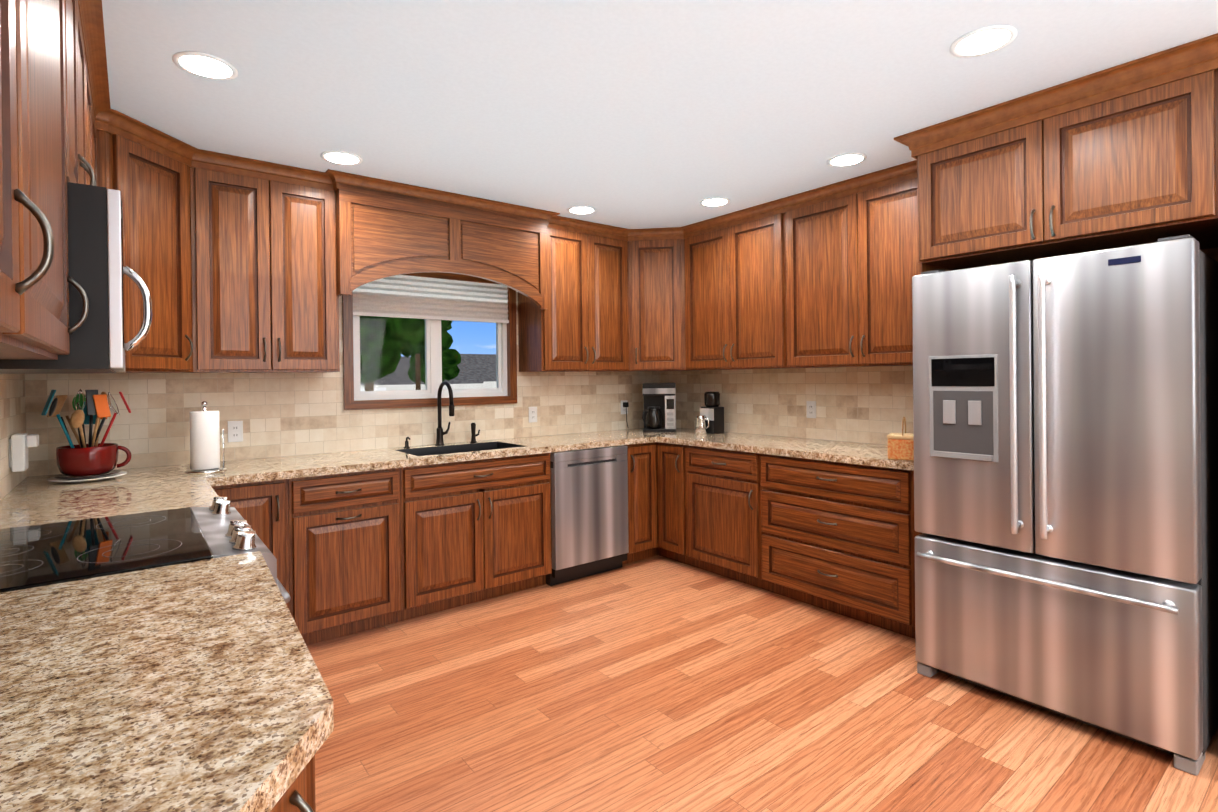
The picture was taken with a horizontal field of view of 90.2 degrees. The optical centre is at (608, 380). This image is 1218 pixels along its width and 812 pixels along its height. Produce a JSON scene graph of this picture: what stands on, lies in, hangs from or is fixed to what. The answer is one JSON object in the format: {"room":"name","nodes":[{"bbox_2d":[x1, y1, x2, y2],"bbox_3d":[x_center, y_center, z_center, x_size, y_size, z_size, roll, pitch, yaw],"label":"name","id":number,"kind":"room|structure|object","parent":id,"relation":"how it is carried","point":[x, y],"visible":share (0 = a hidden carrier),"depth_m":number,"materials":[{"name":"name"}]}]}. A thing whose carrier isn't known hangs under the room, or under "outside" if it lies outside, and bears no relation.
{"room":"kitchen","nodes":[
{"label":"kitchen","id":0,"kind":"room"},
{"bbox_2d":[0,374,25,499],"bbox_3d":[-0.557,0.113,-0.029,0.120,2.480,7.440,-1,0,-38],"label":"wall","id":1,"kind":"structure","parent":0,"point":[12,407],"depth_m":2.47,"materials":[{"name":"stone"}]},
{"bbox_2d":[9,433,38,471],"bbox_3d":[-2.406,0.294,2.498,0.084,0.150,0.100,-1,0,-38],"label":"electrical outlet","id":2,"kind":"object","parent":1,"relation":"attached to","point":[20,444],"visible":1,"depth_m":2.46,"materials":[{"name":"white plastic"}]},
{"bbox_2d":[0,0,88,359],"bbox_3d":[-1.059,-0.564,0.960,0.322,1.037,0.728,-1,0,-38],"label":"upper cabinet","id":3,"kind":"object","parent":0,"point":[44,332],"visible":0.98,"depth_m":0.98,"materials":[{"name":"brown wood"}]},
{"bbox_2d":[0,0,53,332],"bbox_3d":[-0.624,-0.566,0.405,0.322,1.037,0.677,-1,0,-38],"label":"upper cabinet","id":4,"kind":"object","parent":3,"relation":"attached to","point":[13,288],"visible":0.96,"depth_m":0.69,"materials":[{"name":"brown wood"}]},
{"bbox_2d":[64,0,95,185],"bbox_3d":[-1.518,-0.758,1.541,0.322,0.642,0.746,-1,0,-38],"label":"upper cabinet","id":5,"kind":"object","parent":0,"point":[78,166],"visible":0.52,"depth_m":1.57,"materials":[{"name":"brown wood"}]},
{"bbox_2d":[0,182,151,373],"bbox_3d":[-1.464,-0.228,1.581,0.442,0.410,0.744,-1,0,-38],"label":"over-the-range microwave","id":6,"kind":"object","parent":5,"relation":"attached to","point":[98,269],"visible":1,"depth_m":1.36,"materials":[{"name":"black metal"}]},
{"bbox_2d":[85,54,96,185],"bbox_3d":[-1.985,-0.557,2.140,0.322,1.037,0.768,-1,0,-38],"label":"upper cabinet","id":7,"kind":"object","parent":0,"point":[91,150],"visible":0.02,"depth_m":2.15,"materials":[{"name":"brown wood"}]},
{"bbox_2d":[96,129,192,372],"bbox_3d":[-2.296,-0.556,2.784,0.628,1.037,0.628,-1,0,-38],"label":"upper cabinet","id":8,"kind":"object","parent":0,"point":[152,186],"depth_m":2.75,"materials":[{"name":"brown wood"}]},
{"bbox_2d":[78,0,1217,240],"bbox_3d":[0.318,-1.097,2.430,3.776,0.096,3.778,-1,0,-38],"label":"crown molding","id":9,"kind":"structure","parent":8,"relation":"attached to","point":[1172,64],"depth_m":2.76,"materials":[{"name":"brown wood"}]},
{"bbox_2d":[25,291,659,476],"bbox_3d":[-1.177,0.104,4.138,4.050,2.480,0.120,-1,0,-38],"label":"wall","id":10,"kind":"structure","parent":0,"point":[287,414],"depth_m":3.53,"materials":[{"name":"tile"}]},
{"bbox_2d":[228,421,242,441],"bbox_3d":[-2.067,0.282,3.356,0.072,0.116,0.008,-1,0,-38],"label":"electrical outlet","id":11,"kind":"object","parent":10,"relation":"attached to","point":[235,431],"visible":1,"depth_m":3.35,"materials":[{"name":"white plastic"}]},
{"bbox_2d":[190,167,339,372],"bbox_3d":[-1.861,-0.563,3.288,0.678,1.037,0.372,-1,0,-38],"label":"upper cabinet","id":12,"kind":"object","parent":10,"relation":"attached to","point":[265,298],"visible":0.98,"depth_m":3.15,"materials":[{"name":"brown wood"}]},
{"bbox_2d":[342,272,516,409],"bbox_3d":[-1.181,-0.283,4.107,1.195,0.915,0.115,-1,0,-38],"label":"window unit","id":13,"kind":"structure","parent":10,"relation":"in","point":[433,361],"depth_m":4.09,"materials":[{"name":"white plastic"}]},
{"bbox_2d":[353,275,508,322],"bbox_3d":[-1.161,-0.546,4.077,1.081,0.275,0.028,-1,0,-38],"label":"window blind","id":14,"kind":"object","parent":13,"relation":"attached to","point":[404,296],"visible":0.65,"depth_m":4.05,"materials":[{"name":"fabric"}]},
{"bbox_2d":[528,407,536,422],"bbox_3d":[-0.568,0.256,4.532,0.072,0.116,0.008,-1,0,-38],"label":"electrical outlet","id":15,"kind":"object","parent":10,"relation":"attached to","point":[532,414],"visible":1,"depth_m":4.53,"materials":[{"name":"white plastic"}]},
{"bbox_2d":[518,227,628,371],"bbox_3d":[-0.244,-0.587,4.557,0.788,1.037,0.372,-1,0,-38],"label":"upper cabinet","id":16,"kind":"object","parent":10,"relation":"attached to","point":[580,324],"visible":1,"depth_m":4.41,"materials":[{"name":"brown wood"}]},
{"bbox_2d":[621,400,628,426],"bbox_3d":[0.138,0.284,5.066,0.072,0.234,0.039,-1,0,-38],"label":"electrical outlet","id":17,"kind":"object","parent":10,"relation":"attached to","point":[624,406],"visible":0.98,"depth_m":5.06,"materials":[{"name":"white plastic"}]},
{"bbox_2d":[607,239,698,371],"bbox_3d":[0.392,-0.596,4.894,0.628,1.037,0.628,-1,0,-38],"label":"upper cabinet","id":18,"kind":"object","parent":10,"relation":"attached to","point":[656,307],"depth_m":4.65,"materials":[{"name":"brown wood"}]},
{"bbox_2d":[102,0,1217,228],"bbox_3d":[1.069,-1.161,1.253,4.290,0.020,7.440,-1,0,-38],"label":"ceiling","id":19,"kind":"structure","parent":0,"point":[636,114],"depth_m":2.32,"materials":[{"name":"paint"}]},
{"bbox_2d":[172,51,237,79],"bbox_3d":[-1.442,-1.122,2.170,0.196,0.006,0.196,-1,0,-38],"label":"recessed light","id":20,"kind":"object","parent":19,"relation":"in","point":[204,65],"visible":1,"depth_m":2.16,"materials":[{"name":"white"}]},
{"bbox_2d":[320,151,362,164],"bbox_3d":[-1.356,-1.127,3.078,0.196,0.006,0.196,-1,0,-38],"label":"recessed light","id":21,"kind":"object","parent":19,"relation":"in","point":[341,157],"visible":1,"depth_m":3.06,"materials":[{"name":"white"}]},
{"bbox_2d":[336,183,547,309],"bbox_3d":[-0.970,-0.788,3.769,1.342,0.612,0.080,-1,0,-38],"label":"arched valance","id":22,"kind":"object","parent":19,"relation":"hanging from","point":[378,236],"visible":1,"depth_m":3.65,"materials":[{"name":"brown wood"}]},
{"bbox_2d":[567,206,595,213],"bbox_3d":[-0.183,-1.144,4.081,0.196,0.006,0.196,-1,0,-38],"label":"recessed light","id":23,"kind":"object","parent":19,"relation":"in","point":[581,210],"visible":1,"depth_m":4.07,"materials":[{"name":"white"}]},
{"bbox_2d":[699,197,729,206],"bbox_3d":[0.684,-1.153,3.926,0.196,0.006,0.196,-1,0,-38],"label":"recessed light","id":24,"kind":"object","parent":19,"relation":"in","point":[714,201],"visible":1,"depth_m":3.91,"materials":[{"name":"white"}]},
{"bbox_2d":[827,153,866,166],"bbox_3d":[1.249,-1.157,3.187,0.196,0.006,0.196,-1,0,-38],"label":"recessed light","id":25,"kind":"object","parent":19,"relation":"in","point":[846,159],"visible":1,"depth_m":3.17,"materials":[{"name":"white"}]},
{"bbox_2d":[950,25,1016,57],"bbox_3d":[1.275,-1.153,2.068,0.196,0.006,0.196,-1,0,-38],"label":"recessed light","id":26,"kind":"object","parent":19,"relation":"in","point":[983,41],"visible":1,"depth_m":2.06,"materials":[{"name":"white"}]},
{"bbox_2d":[307,555,1217,811],"bbox_3d":[1.098,1.359,1.263,4.290,0.060,7.440,-1,0,-38],"label":"floor","id":27,"kind":"structure","parent":0,"point":[658,683],"depth_m":2.37,"materials":[{"name":"brown wood"}]},
{"bbox_2d":[0,497,290,602],"bbox_3d":[-1.341,0.876,1.672,0.721,0.958,0.742,-1,0,-38],"label":"range","id":28,"kind":"object","parent":27,"relation":"on","point":[32,556],"visible":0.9,"depth_m":1.60,"materials":[{"name":"grey glass"}]},
{"bbox_2d":[212,479,289,610],"bbox_3d":[-2.052,0.921,2.791,0.987,0.874,0.907,-1,0,-38],"label":"base cabinet","id":29,"kind":"object","parent":27,"relation":"on","point":[261,508],"visible":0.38,"depth_m":2.91,"materials":[{"name":"brown wood"}]},
{"bbox_2d":[270,755,315,811],"bbox_3d":[-0.447,0.912,0.457,0.630,0.874,0.748,-1,0,-38],"label":"base cabinet","id":30,"kind":"object","parent":27,"relation":"on","point":[298,795],"visible":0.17,"depth_m":0.67,"materials":[{"name":"brown wood"}]},
{"bbox_2d":[0,473,223,528],"bbox_3d":[-1.832,0.463,2.237,0.660,0.040,0.738,-1,0,-38],"label":"countertop","id":31,"kind":"structure","parent":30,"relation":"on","point":[29,506],"depth_m":2.26,"materials":[{"name":"stone"}]},
{"bbox_2d":[0,551,333,811],"bbox_3d":[-0.669,0.455,0.744,0.646,0.040,1.538,-1,0,-38],"label":"countertop","id":32,"kind":"structure","parent":30,"relation":"on","point":[194,686],"depth_m":0.84,"materials":[{"name":"stone"}]},
{"bbox_2d":[288,468,401,645],"bbox_3d":[-1.522,0.913,3.362,0.548,0.874,0.662,-1,0,-38],"label":"base cabinet","id":33,"kind":"object","parent":27,"relation":"on","point":[344,554],"visible":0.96,"depth_m":3.12,"materials":[{"name":"brown wood"}]},
{"bbox_2d":[10,428,694,491],"bbox_3d":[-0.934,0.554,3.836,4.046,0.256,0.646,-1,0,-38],"label":"countertop","id":34,"kind":"structure","parent":33,"relation":"on","point":[309,465],"depth_m":3.40,"materials":[{"name":"stone"}]},
{"bbox_2d":[41,389,131,482],"bbox_3d":[-2.340,0.242,2.728,0.304,0.408,0.274,-1,0,-38],"label":"utensil crock","id":35,"kind":"object","parent":34,"relation":"on","point":[93,459],"visible":1,"depth_m":2.68,"materials":[{"name":"red ceramic"}]},
{"bbox_2d":[183,401,226,474],"bbox_3d":[-1.952,0.271,2.931,0.176,0.341,0.176,-1,0,-38],"label":"paper towel holder","id":36,"kind":"object","parent":34,"relation":"on","point":[204,442],"visible":1,"depth_m":2.88,"materials":[{"name":"white paper"}]},
{"bbox_2d":[404,437,409,447],"bbox_3d":[-1.277,0.393,3.850,0.040,0.074,0.076,-1,0,-38],"label":"soap pump","id":37,"kind":"object","parent":34,"relation":"on","point":[406,443],"visible":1,"depth_m":3.85,"materials":[{"name":"black metal"}]},
{"bbox_2d":[435,381,454,445],"bbox_3d":[-1.045,0.215,3.940,0.102,0.422,0.242,-1,0,-38],"label":"faucet","id":38,"kind":"object","parent":34,"relation":"on","point":[440,433],"visible":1,"depth_m":3.98,"materials":[{"name":"black metal"}]},
{"bbox_2d":[470,423,479,442],"bbox_3d":[-0.916,0.357,4.156,0.072,0.135,0.044,-1,0,-38],"label":"faucet side spray","id":39,"kind":"object","parent":34,"relation":"on","point":[473,432],"visible":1,"depth_m":4.14,"materials":[{"name":"black metal"}]},
{"bbox_2d":[642,383,675,431],"bbox_3d":[0.405,0.214,4.897,0.268,0.385,0.237,-1,0,7],"label":"coffee maker","id":40,"kind":"object","parent":34,"relation":"on","point":[659,413],"visible":1,"depth_m":4.80,"materials":[{"name":"black plastic"}]},
{"bbox_2d":[397,453,551,621],"bbox_3d":[-0.925,0.904,3.831,0.968,0.874,0.662,-1,0,-38],"label":"base cabinet","id":41,"kind":"object","parent":27,"relation":"on","point":[473,531],"visible":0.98,"depth_m":3.56,"materials":[{"name":"brown wood"}]},
{"bbox_2d":[546,445,628,585],"bbox_3d":[-0.302,0.897,4.321,0.607,0.871,0.645,-1,0,-38],"label":"dishwasher","id":42,"kind":"object","parent":27,"relation":"on","point":[589,512],"visible":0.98,"depth_m":4.05,"materials":[{"name":"grey metal"}]},
{"bbox_2d":[622,442,694,566],"bbox_3d":[0.379,0.886,4.698,0.925,0.874,0.907,-1,0,-38],"label":"base cabinet","id":43,"kind":"object","parent":27,"relation":"on","point":[657,508],"visible":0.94,"depth_m":4.37,"materials":[{"name":"brown wood"}]},
{"bbox_2d":[686,445,769,590],"bbox_3d":[0.960,0.881,4.170,0.662,0.874,0.638,-1,0,-38],"label":"base cabinet","id":44,"kind":"object","parent":27,"relation":"on","point":[723,487],"visible":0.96,"depth_m":3.96,"materials":[{"name":"brown wood"}]},
{"bbox_2d":[656,432,913,470],"bbox_3d":[1.190,0.422,3.874,0.656,0.040,1.894,-1,0,-38],"label":"countertop","id":45,"kind":"structure","parent":44,"relation":"on","point":[869,454],"depth_m":3.74,"materials":[{"name":"stone"}]},
{"bbox_2d":[695,391,723,433],"bbox_3d":[0.756,0.244,4.636,0.218,0.318,0.143,-1,0,-38],"label":"coffee grinder","id":46,"kind":"object","parent":45,"relation":"on","point":[710,419],"visible":1,"depth_m":4.61,"materials":[{"name":"black plastic"}]},
{"bbox_2d":[887,416,913,460],"bbox_3d":[1.511,0.292,3.106,0.146,0.217,0.146,-1,0,32],"label":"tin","id":47,"kind":"object","parent":45,"relation":"on","point":[900,446],"visible":0.71,"depth_m":3.05,"materials":[{"name":"brown"}]},
{"bbox_2d":[761,454,919,638],"bbox_3d":[1.467,0.878,3.524,0.662,0.874,1.002,-1,0,-38],"label":"base cabinet","id":48,"kind":"object","parent":27,"relation":"on","point":[837,537],"visible":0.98,"depth_m":3.31,"materials":[{"name":"brown wood"}]},
{"bbox_2d":[918,263,951,533],"bbox_3d":[1.765,0.377,3.106,0.698,1.873,0.020,-1,0,-38],"label":"panel","id":49,"kind":"object","parent":27,"relation":"on","point":[922,267],"visible":0.14,"depth_m":2.91,"materials":[{"name":"brown wood"}]},
{"bbox_2d":[912,234,1217,775],"bbox_3d":[1.962,0.410,2.607,0.910,1.808,0.923,-1,0,-38],"label":"refrigerator","id":50,"kind":"object","parent":27,"relation":"on","point":[1065,420],"visible":1,"depth_m":2.25,"materials":[{"name":"grey metal"}]},
{"bbox_2d":[660,247,1217,444],"bbox_3d":[2.723,0.065,2.545,0.120,2.480,7.440,-1,0,-38],"label":"wall","id":51,"kind":"structure","parent":0,"point":[873,405],"depth_m":4.18,"materials":[{"name":"tile"}]},
{"bbox_2d":[684,213,786,369],"bbox_3d":[0.968,-0.600,4.368,0.372,1.037,0.908,-1,0,-38],"label":"upper cabinet","id":52,"kind":"object","parent":51,"relation":"attached to","point":[735,297],"visible":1,"depth_m":4.23,"materials":[{"name":"brown wood"}]},
{"bbox_2d":[806,401,815,417],"bbox_3d":[1.383,0.200,4.150,0.008,0.116,0.072,-1,0,-38],"label":"electrical outlet","id":53,"kind":"object","parent":51,"relation":"attached to","point":[811,409],"visible":1,"depth_m":4.14,"materials":[{"name":"white plastic"}]},
{"bbox_2d":[785,178,917,367],"bbox_3d":[1.561,-0.604,3.611,0.372,1.037,1.012,-1,0,-38],"label":"upper cabinet","id":54,"kind":"object","parent":51,"relation":"attached to","point":[851,265],"visible":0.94,"depth_m":3.54,"materials":[{"name":"brown wood"}]},
{"bbox_2d":[917,69,1217,269],"bbox_3d":[2.041,-0.834,2.688,0.752,0.543,1.028,-1,0,-38],"label":"upper cabinet","id":55,"kind":"object","parent":51,"relation":"attached to","point":[1137,168],"visible":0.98,"depth_m":2.40,"materials":[{"name":"brown wood"}]},
{"label":"outside","id":56,"kind":"structure","parent":0,"visible":0},
{"bbox_2d":[401,321,495,356],"bbox_3d":[-34.179,-41.276,131.232,410.000,95.000,0.500,-1,0,-38],"label":"sky","id":57,"kind":"structure","parent":56,"point":[483,330],"depth_m":134.07,"materials":[{"name":"blue"}]},
{"bbox_3d":[-15.722,1.872,68.018,180.000,0.020,117.400,-1,0,-38],"label":"ground","id":58,"kind":"structure","parent":56,"visible":0},
{"bbox_2d":[360,316,460,390],"bbox_3d":[-15.883,-3.419,26.227,20.293,10.892,14.862,-1,0,-38],"label":"tree","id":59,"kind":"object","parent":58,"relation":"on","point":[373,357],"depth_m":25.16,"materials":[{"name":"green plant"}]},
{"bbox_2d":[415,354,420,389],"bbox_3d":[-9.308,-2.562,29.473,1.600,9.000,0.240,-1,0,-38],"label":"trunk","id":60,"kind":"object","parent":58,"relation":"on","point":[418,375],"depth_m":29.39,"materials":[{"name":"brown plant"}]},
{"bbox_2d":[361,354,496,390],"bbox_3d":[-10.207,-0.130,47.186,38.000,4.020,16.000,-1,0,-38],"label":"house","id":61,"kind":"structure","parent":58,"relation":"on","point":[476,378],"depth_m":39.00,"materials":[{"name":"grey"}]}
]}

